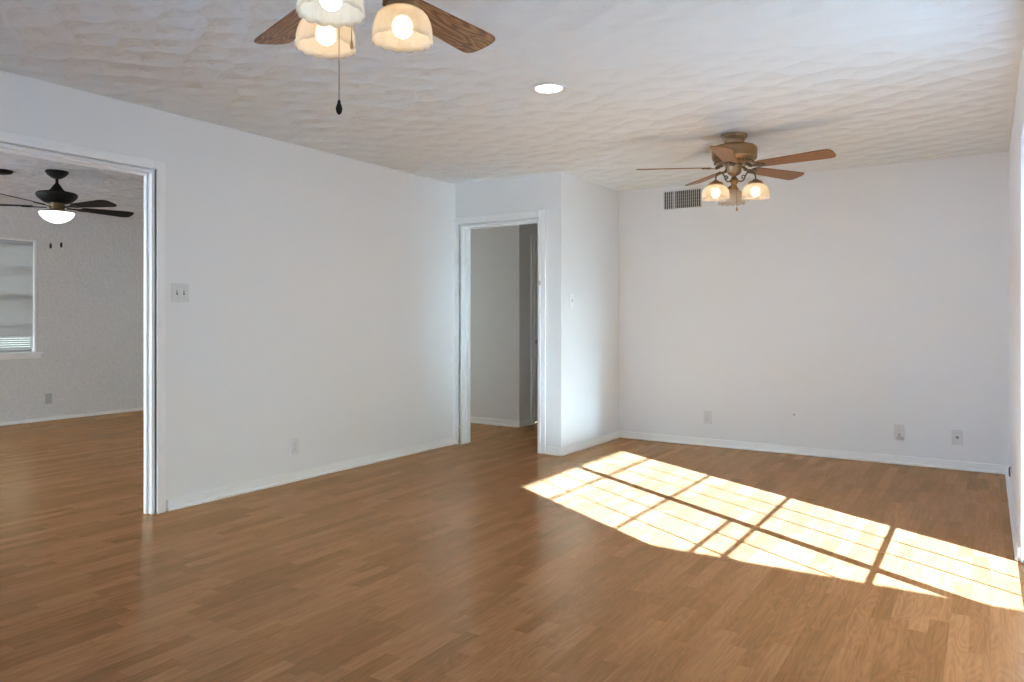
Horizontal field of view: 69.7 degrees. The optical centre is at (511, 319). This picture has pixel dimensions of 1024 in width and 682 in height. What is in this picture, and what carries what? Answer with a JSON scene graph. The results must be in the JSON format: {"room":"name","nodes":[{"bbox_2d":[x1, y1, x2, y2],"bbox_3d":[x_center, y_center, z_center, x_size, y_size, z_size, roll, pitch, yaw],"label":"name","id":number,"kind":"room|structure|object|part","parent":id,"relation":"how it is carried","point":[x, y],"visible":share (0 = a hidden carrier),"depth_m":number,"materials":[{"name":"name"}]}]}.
{"room":"empty living room","nodes":[
{"label":"empty living room","id":0,"kind":"room"},
{"bbox_2d":[0,206,143,421],"bbox_3d":[-6.948,-0.047,6.215,0.150,2.440,8.900,0,0,33],"label":"wall","id":1,"kind":"structure","parent":0,"point":[90,289],"depth_m":8.83,"materials":[{"name":"paint"}]},
{"bbox_2d":[0,237,42,359],"bbox_3d":[-5.776,-0.227,7.935,0.150,1.350,1.262,0,0,33],"label":"window","id":2,"kind":"structure","parent":1,"relation":"in","point":[32,354],"depth_m":8.39,"materials":[{"name":"white wood"}]},
{"bbox_2d":[0,239,32,351],"bbox_3d":[-5.781,-0.260,7.938,0.050,1.242,1.117,0,0,33],"label":"window blind","id":3,"kind":"object","parent":2,"relation":"attached to","point":[16,257],"visible":1,"depth_m":8.26,"materials":[{"name":"plastic"}]},
{"bbox_3d":[-5.781,0.352,7.938,0.028,0.018,1.092,0,0,33],"label":"rail","id":4,"kind":"part","parent":3,"relation":"part of","materials":[{"name":"plastic"}]},
{"bbox_3d":[-5.776,0.410,7.935,0.150,0.075,1.262,0,0,33],"label":"sill","id":5,"kind":"part","parent":2,"relation":"part of","materials":[{"name":"white wood"}]},
{"bbox_2d":[45,393,51,403],"bbox_3d":[-5.366,0.919,8.517,0.009,0.122,0.076,0,0,33],"label":"wall outlet","id":6,"kind":"object","parent":1,"relation":"attached to","point":[48,396],"visible":1,"depth_m":8.51,"materials":[{"name":"plastic"}]},
{"bbox_2d":[0,407,143,425],"bbox_3d":[-6.974,1.155,6.013,0.024,0.036,8.533,0,0,33],"label":"baseboard","id":7,"kind":"structure","parent":1,"relation":"attached to","point":[133,409],"depth_m":8.69,"materials":[{"name":"white wood"}]},
{"bbox_2d":[0,70,454,513],"bbox_3d":[-2.881,-0.047,3.369,0.070,2.440,8.533,0,0,33],"label":"wall","id":8,"kind":"structure","parent":0,"point":[319,311],"depth_m":5.23,"materials":[{"name":"white paint"}]},
{"bbox_2d":[0,131,164,514],"bbox_3d":[-2.703,0.109,3.633,0.107,2.128,2.054,0,0,33],"label":"trim","id":9,"kind":"structure","parent":8,"relation":"attached to","point":[5,137],"depth_m":4.42,"materials":[{"name":"white wood"}]},
{"bbox_2d":[171,283,188,301],"bbox_3d":[-2.055,-0.164,4.565,0.020,0.116,0.116,0,0,33],"label":"light switch","id":10,"kind":"object","parent":8,"relation":"attached to","point":[179,291],"visible":1,"depth_m":4.56,"materials":[{"name":"white plastic"}]},
{"bbox_2d":[290,437,298,454],"bbox_3d":[-1.572,0.919,5.322,0.009,0.122,0.076,0,0,33],"label":"wall outlet","id":11,"kind":"object","parent":8,"relation":"attached to","point":[294,442],"visible":1,"depth_m":5.32,"materials":[{"name":"white plastic"}]},
{"bbox_2d":[166,437,455,510],"bbox_3d":[-1.320,1.139,5.699,0.024,0.068,2.885,0,0,33],"label":"baseboard","id":12,"kind":"structure","parent":8,"relation":"attached to","point":[225,492],"depth_m":5.31,"materials":[{"name":"white wood"}]},
{"bbox_2d":[470,224,536,420],"bbox_3d":[-0.335,-0.047,9.410,2.250,2.440,1.955,0,0,33],"label":"wall","id":13,"kind":"structure","parent":0,"point":[500,257],"depth_m":8.14,"materials":[{"name":"white paint"}]},
{"bbox_2d":[470,417,518,426],"bbox_3d":[-0.872,1.139,8.579,2.250,0.068,0.024,0,0,33],"label":"baseboard","id":14,"kind":"structure","parent":13,"relation":"attached to","point":[499,422],"depth_m":8.13,"materials":[{"name":"white wood"}]},
{"bbox_2d":[519,419,531,426],"bbox_3d":[0.145,1.139,8.059,0.024,0.068,0.234,0,0,33],"label":"baseboard","id":15,"kind":"structure","parent":13,"relation":"attached to","point":[523,423],"depth_m":8.04,"materials":[{"name":"white wood"}]},
{"bbox_2d":[531,235,536,424],"bbox_3d":[0.444,0.121,8.571,0.110,2.103,0.926,0,0,33],"label":"door","id":16,"kind":"structure","parent":13,"relation":"in","point":[533,238],"depth_m":8.20,"materials":[{"name":"white wood"}]},
{"bbox_2d":[455,172,567,447],"bbox_3d":[-0.051,-0.047,6.697,1.212,2.440,0.130,0,0,33],"label":"wall","id":17,"kind":"structure","parent":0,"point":[548,192],"depth_m":6.38,"materials":[{"name":"white paint"}]},
{"bbox_2d":[454,210,545,453],"bbox_3d":[-0.094,0.113,6.711,0.996,2.120,0.174,0,0,33],"label":"door frame","id":18,"kind":"structure","parent":17,"relation":"attached to","point":[461,231],"depth_m":6.88,"materials":[{"name":"white wood"}]},
{"bbox_2d":[545,446,562,455],"bbox_3d":[0.359,1.139,6.341,0.164,0.068,0.024,0,0,33],"label":"baseboard","id":19,"kind":"structure","parent":17,"relation":"attached to","point":[555,451],"depth_m":6.33,"materials":[{"name":"white wood"}]},
{"bbox_2d":[0,410,1023,681],"bbox_3d":[-2.272,1.233,4.772,9.570,0.120,11.850,0,0,33],"label":"floor","id":20,"kind":"structure","parent":0,"point":[491,557],"depth_m":3.43,"materials":[{"name":"brown wood"}]},
{"bbox_2d":[0,0,1023,220],"bbox_3d":[-2.781,-1.327,3.984,9.570,0.120,9.975,0,0,33],"label":"ceiling","id":21,"kind":"structure","parent":0,"point":[651,84],"depth_m":3.92,"materials":[{"name":"white paint"}]},
{"bbox_2d":[0,169,12,174],"bbox_3d":[-4.364,-1.251,6.267,0.192,0.032,0.192,0,0,33],"label":"recessed light","id":22,"kind":"object","parent":21,"relation":"in","point":[2,171],"visible":1,"depth_m":6.24,"materials":[{"name":"black metal"}]},
{"bbox_2d":[0,169,133,248],"bbox_3d":[-3.868,-0.931,6.321,1.213,0.672,1.190,0,0,33],"label":"ceiling fan","id":23,"kind":"object","parent":21,"relation":"hanging from","point":[57,198],"visible":1,"depth_m":6.23,"materials":[{"name":"black metal"}]},
{"bbox_3d":[-4.293,-0.961,6.187,0.440,0.006,0.148,0,13,-16],"label":"blade","id":24,"kind":"part","parent":23,"relation":"part of","materials":[{"name":"black wood"}]},
{"bbox_3d":[-3.913,-0.961,5.890,0.148,0.006,0.440,13,0,2],"label":"blade","id":25,"kind":"part","parent":23,"relation":"part of","materials":[{"name":"black wood"}]},
{"bbox_3d":[-3.898,-0.869,6.300,0.270,0.097,0.270,0,0,33],"label":"lamp shade","id":26,"kind":"part","parent":23,"relation":"part of","materials":[{"name":"white glass"}]},
{"bbox_3d":[-3.513,-0.961,6.159,0.440,0.006,0.148,0,-13,20],"label":"blade","id":27,"kind":"part","parent":23,"relation":"part of","materials":[{"name":"black wood"}]},
{"bbox_3d":[-3.646,-0.961,6.623,0.148,0.006,0.440,-16,-10,37],"label":"blade","id":28,"kind":"part","parent":23,"relation":"part of","materials":[{"name":"black wood"}]},
{"bbox_2d":[254,0,494,114],"bbox_3d":[-0.443,-0.932,2.211,1.292,0.669,1.236,0,0,33],"label":"ceiling fan","id":29,"kind":"object","parent":21,"relation":"hanging from","point":[320,28],"visible":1,"depth_m":2.27,"materials":[{"name":"gold metal"}]},
{"bbox_3d":[-0.730,-1.009,2.494,0.140,0.006,0.508,-15,9,-38],"label":"blade","id":30,"kind":"part","parent":29,"relation":"part of","materials":[{"name":"brown wood"}]},
{"bbox_3d":[-0.576,-0.887,2.278,0.188,0.100,0.185,0,0,-44],"label":"lamp shade","id":31,"kind":"part","parent":29,"relation":"part of","materials":[{"name":"beige glass"}]},
{"bbox_3d":[-0.576,-0.884,2.278,0.064,0.067,0.064,0,0,-44],"label":"bulb","id":32,"kind":"part","parent":29,"relation":"part of","materials":[{"name":"white glass"}]},
{"bbox_3d":[-0.498,-0.887,2.023,0.188,0.100,0.185,0,0,10],"label":"lamp shade","id":33,"kind":"part","parent":29,"relation":"part of","materials":[{"name":"white glass"}]},
{"bbox_3d":[-0.498,-0.884,2.023,0.064,0.067,0.064,0,0,10],"label":"bulb","id":34,"kind":"part","parent":29,"relation":"part of","materials":[{"name":"white glass"}]},
{"bbox_3d":[-0.331,-0.887,2.222,0.185,0.100,0.188,0,0,-20],"label":"lamp shade","id":35,"kind":"part","parent":29,"relation":"part of","materials":[{"name":"beige glass"}]},
{"bbox_3d":[-0.331,-0.884,2.222,0.064,0.067,0.064,0,0,-20],"label":"bulb","id":36,"kind":"part","parent":29,"relation":"part of","materials":[{"name":"white glass"}]},
{"bbox_3d":[-0.243,-1.009,2.516,0.140,0.006,0.508,-14,-8,33],"label":"blade","id":37,"kind":"part","parent":29,"relation":"part of","materials":[{"name":"brown wood"}]},
{"bbox_2d":[530,82,567,94],"bbox_3d":[0.201,-1.262,4.031,0.206,0.011,0.206,0,0,33],"label":"recessed light","id":38,"kind":"object","parent":21,"relation":"in","point":[545,88],"visible":1,"depth_m":4.02,"materials":[{"name":"white plastic"}]},
{"bbox_2d":[636,132,835,210],"bbox_3d":[1.537,-1.002,5.030,1.271,0.531,1.270,0,0,33],"label":"ceiling fan","id":39,"kind":"object","parent":21,"relation":"hanging from","point":[734,153],"visible":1,"depth_m":4.97,"materials":[{"name":"brown wood"}]},
{"bbox_3d":[1.120,-1.045,5.108,0.505,0.006,0.140,0,12,6],"label":"blade","id":40,"kind":"part","parent":39,"relation":"part of","materials":[{"name":"brown wood"}]},
{"bbox_3d":[1.445,-1.045,5.469,0.140,0.006,0.505,-12,3,-12],"label":"blade","id":41,"kind":"part","parent":39,"relation":"part of","materials":[{"name":"brown wood"}]},
{"bbox_3d":[1.389,-0.865,5.014,0.185,0.100,0.188,0,0,-20],"label":"lamp shade","id":42,"kind":"part","parent":39,"relation":"part of","materials":[{"name":"beige glass"}]},
{"bbox_3d":[1.446,-0.974,5.035,0.131,0.071,0.010,0,0,-20],"label":"light arm","id":43,"kind":"part","parent":39,"relation":"part of","materials":[{"name":"brown metal"}]},
{"bbox_3d":[1.363,-1.045,4.688,0.140,0.006,0.505,13,5,23],"label":"blade","id":44,"kind":"part","parent":39,"relation":"part of","materials":[{"name":"brown wood"}]},
{"bbox_3d":[1.556,-0.865,5.213,0.188,0.100,0.185,0,0,10],"label":"lamp shade","id":45,"kind":"part","parent":39,"relation":"part of","materials":[{"name":"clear glass"}]},
{"bbox_3d":[1.599,-0.974,5.008,0.131,0.071,0.010,0,0,40],"label":"light arm","id":46,"kind":"part","parent":39,"relation":"part of","materials":[{"name":"brown metal"}]},
{"bbox_3d":[1.645,-0.865,4.969,0.185,0.100,0.188,0,0,40],"label":"lamp shade","id":47,"kind":"part","parent":39,"relation":"part of","materials":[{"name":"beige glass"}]},
{"bbox_3d":[1.888,-1.045,5.271,0.505,0.006,0.140,0,-12,-30],"label":"blade","id":48,"kind":"part","parent":39,"relation":"part of","materials":[{"name":"brown wood"}]},
{"bbox_3d":[1.837,-1.045,4.789,0.505,0.006,0.140,0,-12,42],"label":"blade","id":49,"kind":"part","parent":39,"relation":"part of","materials":[{"name":"brown wood"}]},
{"bbox_2d":[568,174,618,445],"bbox_3d":[0.758,-0.047,6.944,0.120,2.440,1.162,0,0,33],"label":"wall","id":50,"kind":"structure","parent":0,"point":[593,208],"depth_m":6.81,"materials":[{"name":"white paint"}]},
{"bbox_2d":[570,294,573,306],"bbox_3d":[0.530,-0.164,6.462,0.020,0.116,0.072,0,0,33],"label":"light switch","id":51,"kind":"object","parent":50,"relation":"attached to","point":[571,295],"visible":1,"depth_m":6.46,"materials":[{"name":"white plastic"}]},
{"bbox_2d":[563,431,619,455],"bbox_3d":[0.747,1.139,6.794,0.024,0.068,1.158,0,0,33],"label":"baseboard","id":52,"kind":"structure","parent":50,"relation":"attached to","point":[589,443],"depth_m":6.73,"materials":[{"name":"white wood"}]},
{"bbox_2d":[619,152,1008,465],"bbox_3d":[2.502,-0.047,6.438,3.358,2.440,0.120,0,0,33],"label":"wall","id":53,"kind":"structure","parent":0,"point":[855,303],"depth_m":6.24,"materials":[{"name":"white paint"}]},
{"bbox_2d":[663,188,701,209],"bbox_3d":[1.607,-1.132,6.937,0.372,0.182,0.012,0,0,33],"label":"air vent","id":54,"kind":"object","parent":53,"relation":"in","point":[684,198],"visible":1,"depth_m":6.94,"materials":[{"name":"white plastic"}]},
{"bbox_2d":[704,410,711,423],"bbox_3d":[1.812,0.908,6.806,0.076,0.122,0.009,0,0,33],"label":"wall outlet","id":55,"kind":"object","parent":53,"relation":"attached to","point":[707,414],"visible":1,"depth_m":6.80,"materials":[{"name":"white plastic"}]},
{"bbox_2d":[619,431,1007,473],"bbox_3d":[2.400,1.139,6.418,3.208,0.068,0.024,0,0,33],"label":"baseboard","id":56,"kind":"structure","parent":53,"relation":"attached to","point":[839,454],"depth_m":6.24,"materials":[{"name":"white wood"}]},
{"bbox_2d":[894,424,903,439],"bbox_3d":[3.128,0.914,5.944,0.076,0.123,0.030,0,0,33],"label":"wall outlet","id":57,"kind":"object","parent":53,"relation":"attached to","point":[898,429],"visible":1,"depth_m":5.95,"materials":[{"name":"white plastic"}]},
{"bbox_2d":[952,429,962,444],"bbox_3d":[3.470,0.922,5.730,0.076,0.120,0.018,0,0,33],"label":"cable jack plate","id":58,"kind":"object","parent":53,"relation":"attached to","point":[957,435],"visible":1,"depth_m":5.73,"materials":[{"name":"white plastic"}]},
{"bbox_2d":[1009,36,1023,545],"bbox_3d":[1.183,-0.047,1.441,0.150,2.440,9.705,0,0,33],"label":"wall","id":59,"kind":"structure","parent":0,"point":[1018,116],"depth_m":4.21,"materials":[{"name":"white paint"}]},
{"bbox_2d":[1005,466,1020,560],"bbox_3d":[3.094,1.139,4.559,0.024,0.068,2.366,0,0,33],"label":"baseboard","id":60,"kind":"structure","parent":59,"relation":"attached to","point":[1014,528],"depth_m":4.12,"materials":[{"name":"white wood"}]},
{"bbox_2d":[1021,121,1023,562],"bbox_3d":[2.014,0.143,2.726,0.150,2.060,1.885,0,0,33],"label":"door","id":61,"kind":"structure","parent":59,"relation":"in","point":[1022,132],"depth_m":3.54,"materials":[{"name":"white wood"}]}
]}

